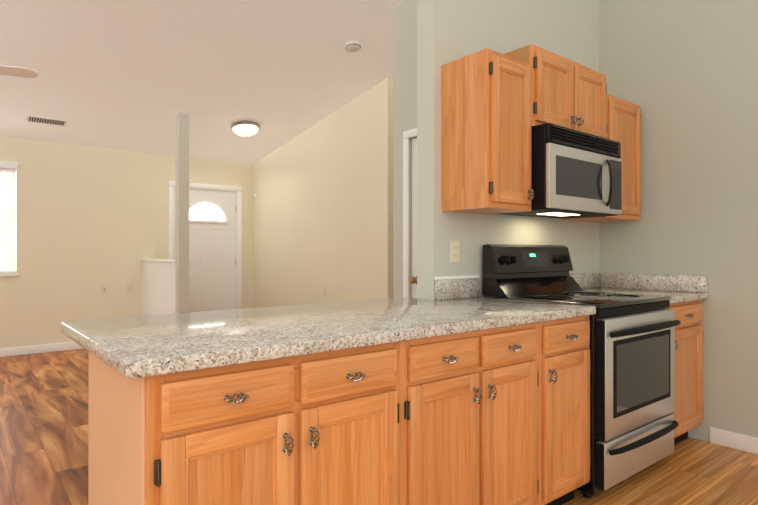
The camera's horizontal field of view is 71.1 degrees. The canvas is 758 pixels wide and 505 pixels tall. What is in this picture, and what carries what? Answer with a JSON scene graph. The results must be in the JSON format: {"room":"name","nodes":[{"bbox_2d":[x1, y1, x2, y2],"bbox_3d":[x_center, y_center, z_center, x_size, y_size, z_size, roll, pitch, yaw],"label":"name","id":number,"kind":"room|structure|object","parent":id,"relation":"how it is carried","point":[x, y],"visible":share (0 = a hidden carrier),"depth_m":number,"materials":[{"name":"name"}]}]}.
{"room":"kitchen","nodes":[
{"label":"kitchen","id":0,"kind":"room"},
{"bbox_2d":[0,136,252,347],"bbox_3d":[-4.611,-0.086,5.679,7.220,2.500,0.120,0,0,-39],"label":"wall","id":1,"kind":"structure","parent":0,"point":[90,221],"depth_m":6.46,"materials":[{"name":"beige paint"}]},
{"bbox_2d":[0,273,19,276],"bbox_3d":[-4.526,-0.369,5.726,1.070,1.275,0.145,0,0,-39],"label":"window sill","id":2,"kind":"structure","parent":1,"relation":"in","point":[8,274],"depth_m":5.94,"materials":[{"name":"white wood"}]},
{"bbox_2d":[0,342,83,356],"bbox_3d":[-5.156,1.116,5.146,5.405,0.095,0.018,0,0,-39],"label":"baseboard","id":3,"kind":"structure","parent":1,"relation":"attached to","point":[13,351],"depth_m":6.13,"materials":[{"name":"white wood"}]},
{"bbox_2d":[101,285,107,294],"bbox_3d":[-3.401,0.465,6.576,0.072,0.116,0.008,0,0,-39],"label":"wall jack","id":4,"kind":"object","parent":1,"relation":"attached to","point":[104,289],"visible":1,"depth_m":6.57,"materials":[{"name":"beige plastic"}]},
{"bbox_2d":[127,284,132,292],"bbox_3d":[-3.172,0.456,6.762,0.072,0.116,0.008,0,0,-39],"label":"outlet","id":5,"kind":"object","parent":1,"relation":"attached to","point":[129,288],"visible":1,"depth_m":6.76,"materials":[{"name":"beige plastic"}]},
{"bbox_2d":[174,188,235,311],"bbox_3d":[-2.404,0.141,7.404,0.888,2.026,0.112,0,0,-39],"label":"front door","id":6,"kind":"structure","parent":1,"relation":"in","point":[212,250],"depth_m":7.46,"materials":[{"name":"white wood"}]},
{"bbox_2d":[169,181,241,308],"bbox_3d":[-2.435,0.108,7.433,1.034,2.117,0.136,0,0,-39],"label":"door frame","id":7,"kind":"structure","parent":1,"relation":"attached to","point":[172,184],"depth_m":7.60,"materials":[{"name":"white wood"}]},
{"bbox_2d":[141,259,174,315],"bbox_3d":[-2.610,0.624,6.386,0.150,1.082,1.299,0,0,-39],"label":"wall","id":8,"kind":"structure","parent":0,"point":[158,286],"depth_m":6.32,"materials":[{"name":"beige paint"}]},
{"bbox_2d":[0,0,403,164],"bbox_3d":[-0.902,-2.125,2.394,9.000,1.690,9.940,0,0,-39],"label":"ceiling","id":9,"kind":"structure","parent":0,"point":[134,75],"depth_m":4.86,"materials":[{"name":"white paint"}]},
{"bbox_2d":[0,65,37,77],"bbox_3d":[-3.013,-1.402,3.505,1.259,0.630,1.206,0,0,-39],"label":"ceiling fan","id":10,"kind":"object","parent":9,"relation":"hanging from","point":[23,72],"visible":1,"depth_m":3.74,"materials":[{"name":"white wood"}]},
{"bbox_2d":[26,115,66,125],"bbox_3d":[-3.522,-1.396,5.625,0.360,0.034,0.159,0,0,-39],"label":"ceiling vent","id":11,"kind":"object","parent":9,"relation":"in","point":[44,120],"visible":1,"depth_m":5.61,"materials":[{"name":"white plastic"}]},
{"bbox_2d":[230,120,259,136],"bbox_3d":[-1.585,-1.453,6.301,0.344,0.162,0.340,0,0,-39],"label":"ceiling light fixture","id":12,"kind":"object","parent":9,"relation":"attached to","point":[244,128],"visible":1,"depth_m":6.20,"materials":[{"name":"white glass"}]},
{"bbox_2d":[345,41,360,51],"bbox_3d":[-0.232,-1.824,4.712,0.140,0.060,0.140,0,0,-39],"label":"smoke detector","id":13,"kind":"object","parent":9,"relation":"attached to","point":[352,46],"visible":0.98,"depth_m":4.67,"materials":[{"name":"white plastic"}]},
{"bbox_2d":[253,78,392,307],"bbox_3d":[-0.877,-0.345,6.712,0.120,3.020,3.220,0,0,-39],"label":"wall","id":14,"kind":"structure","parent":0,"point":[323,207],"depth_m":6.24,"materials":[{"name":"beige paint"}]},
{"bbox_2d":[322,286,325,295],"bbox_3d":[-0.656,0.465,6.336,0.008,0.116,0.072,0,0,-39],"label":"outlet","id":15,"kind":"object","parent":14,"relation":"attached to","point":[323,291],"visible":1,"depth_m":6.34,"materials":[{"name":"beige plastic"}]},
{"bbox_2d":[0,349,757,504],"bbox_3d":[-1.046,1.189,2.568,9.000,0.060,10.400,0,0,-39],"label":"floor","id":16,"kind":"structure","parent":0,"point":[44,428],"depth_m":2.99,"materials":[{"name":"laminate"}]},
{"bbox_2d":[175,113,188,312],"bbox_3d":[-2.164,-0.188,5.838,0.110,2.704,0.114,0,0,-39],"label":"post","id":17,"kind":"object","parent":16,"relation":"on","point":[182,228],"visible":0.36,"depth_m":5.80,"materials":[{"name":"paint"}]},
{"bbox_2d":[88,339,419,504],"bbox_3d":[-0.406,0.720,1.711,0.826,0.876,0.630,0,0,-39],"label":"base cabinet","id":18,"kind":"object","parent":16,"relation":"on","point":[338,427],"depth_m":1.44,"materials":[{"name":"brown wood"}]},
{"bbox_2d":[61,273,707,377],"bbox_3d":[0.442,0.213,2.566,3.308,0.140,0.920,0,0,-39],"label":"countertop","id":19,"kind":"structure","parent":18,"relation":"on","point":[142,346],"depth_m":1.82,"materials":[{"name":"grey stone"}]},
{"bbox_2d":[420,320,551,504],"bbox_3d":[0.177,0.721,2.183,0.835,0.876,0.630,0,0,-39],"label":"base cabinet","id":20,"kind":"object","parent":16,"relation":"on","point":[498,416],"depth_m":1.96,"materials":[{"name":"brown wood"}]},
{"bbox_2d":[552,315,590,504],"bbox_3d":[0.613,0.721,2.537,0.447,0.876,0.630,0,0,-39],"label":"base cabinet","id":21,"kind":"object","parent":16,"relation":"on","point":[571,360],"depth_m":2.33,"materials":[{"name":"brown wood"}]},
{"bbox_2d":[483,244,680,497],"bbox_3d":[1.118,0.556,2.885,0.768,1.206,0.786,0,0,-39],"label":"range","id":22,"kind":"object","parent":16,"relation":"on","point":[634,424],"visible":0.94,"depth_m":2.64,"materials":[{"name":"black metal"}]},
{"bbox_2d":[665,300,702,444],"bbox_3d":[1.607,0.723,3.320,0.532,0.875,0.665,0,0,-39],"label":"base cabinet","id":23,"kind":"object","parent":16,"relation":"on","point":[688,413],"visible":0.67,"depth_m":3.12,"materials":[{"name":"brown wood"}]},
{"bbox_2d":[393,0,416,297],"bbox_3d":[0.514,-0.489,3.822,0.120,3.300,1.122,0,0,-39],"label":"wall","id":24,"kind":"structure","parent":0,"point":[404,65],"depth_m":4.14,"materials":[{"name":"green paint"}]},
{"bbox_2d":[403,128,416,297],"bbox_3d":[0.488,0.111,3.746,0.014,2.098,0.949,0,0,-39],"label":"door frame","id":25,"kind":"structure","parent":24,"relation":"attached to","point":[408,134],"depth_m":4.08,"materials":[{"name":"white wood"}]},
{"bbox_2d":[409,138,416,297],"bbox_3d":[0.501,0.137,3.755,0.103,2.023,0.825,0,0,-39],"label":"hall door","id":26,"kind":"structure","parent":24,"relation":"in","point":[413,280],"depth_m":4.06,"materials":[{"name":"white wood"}]},
{"bbox_2d":[417,0,598,299],"bbox_3d":[0.890,-0.565,3.322,1.665,3.450,0.127,0,0,-39],"label":"wall","id":27,"kind":"structure","parent":0,"point":[448,31],"depth_m":2.96,"materials":[{"name":"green paint"}]},
{"bbox_2d":[450,240,459,261],"bbox_3d":[0.407,-0.006,2.841,0.072,0.116,0.008,0,0,-39],"label":"electrical outlet","id":28,"kind":"object","parent":27,"relation":"attached to","point":[454,251],"visible":1,"depth_m":2.84,"materials":[{"name":"beige plastic"}]},
{"bbox_2d":[434,275,479,279],"bbox_3d":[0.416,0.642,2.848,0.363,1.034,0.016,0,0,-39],"label":"backsplash","id":29,"kind":"structure","parent":27,"relation":"attached to","point":[466,276],"depth_m":2.84,"materials":[{"name":"white stone"}]},
{"bbox_2d":[442,48,537,213],"bbox_3d":[0.568,-0.598,2.769,0.358,0.766,0.323,0,0,-39],"label":"upper cabinet","id":30,"kind":"object","parent":27,"relation":"attached to","point":[496,106],"depth_m":2.65,"materials":[{"name":"brown wood"}]},
{"bbox_2d":[511,44,613,140],"bbox_3d":[1.004,-0.877,3.123,0.760,0.428,0.323,0,0,-39],"label":"upper cabinet","id":31,"kind":"object","parent":27,"relation":"attached to","point":[572,95],"depth_m":2.98,"materials":[{"name":"brown wood"}]},
{"bbox_2d":[499,123,621,218],"bbox_3d":[1.047,-0.440,3.068,0.756,0.441,0.458,0,0,-39],"label":"microwave","id":32,"kind":"object","parent":31,"relation":"attached to","point":[576,174],"visible":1,"depth_m":2.86,"materials":[{"name":"black plastic"}]},
{"bbox_2d":[562,96,640,221],"bbox_3d":[1.476,-0.597,3.504,0.450,0.766,0.323,0,0,-39],"label":"upper cabinet","id":33,"kind":"object","parent":27,"relation":"attached to","point":[627,115],"depth_m":3.42,"materials":[{"name":"brown wood"}]},
{"bbox_2d":[599,0,757,441],"bbox_3d":[2.660,-0.891,2.557,0.120,4.100,5.550,0,0,-39],"label":"wall","id":34,"kind":"structure","parent":0,"point":[683,74],"depth_m":3.27,"materials":[{"name":"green paint"}]},
{"bbox_2d":[710,427,757,454],"bbox_3d":[3.149,1.111,1.844,0.014,0.095,3.590,0,0,-39],"label":"baseboard","id":35,"kind":"structure","parent":34,"relation":"attached to","point":[738,441],"depth_m":3.13,"materials":[{"name":"white wood"}]},
{"bbox_3d":[-4.544,-0.386,5.749,1.010,1.240,0.024,0,0,-39],"label":"window","id":36,"kind":"structure","parent":0,"visible":0},
{"bbox_2d":[0,161,17,272],"bbox_3d":[-4.499,-0.394,5.693,1.034,1.248,0.071,0,0,-39],"label":"window blinds","id":37,"kind":"object","parent":36,"relation":"attached to","point":[8,217],"visible":0.98,"depth_m":5.96,"materials":[{"name":"white plastic"}]}
]}

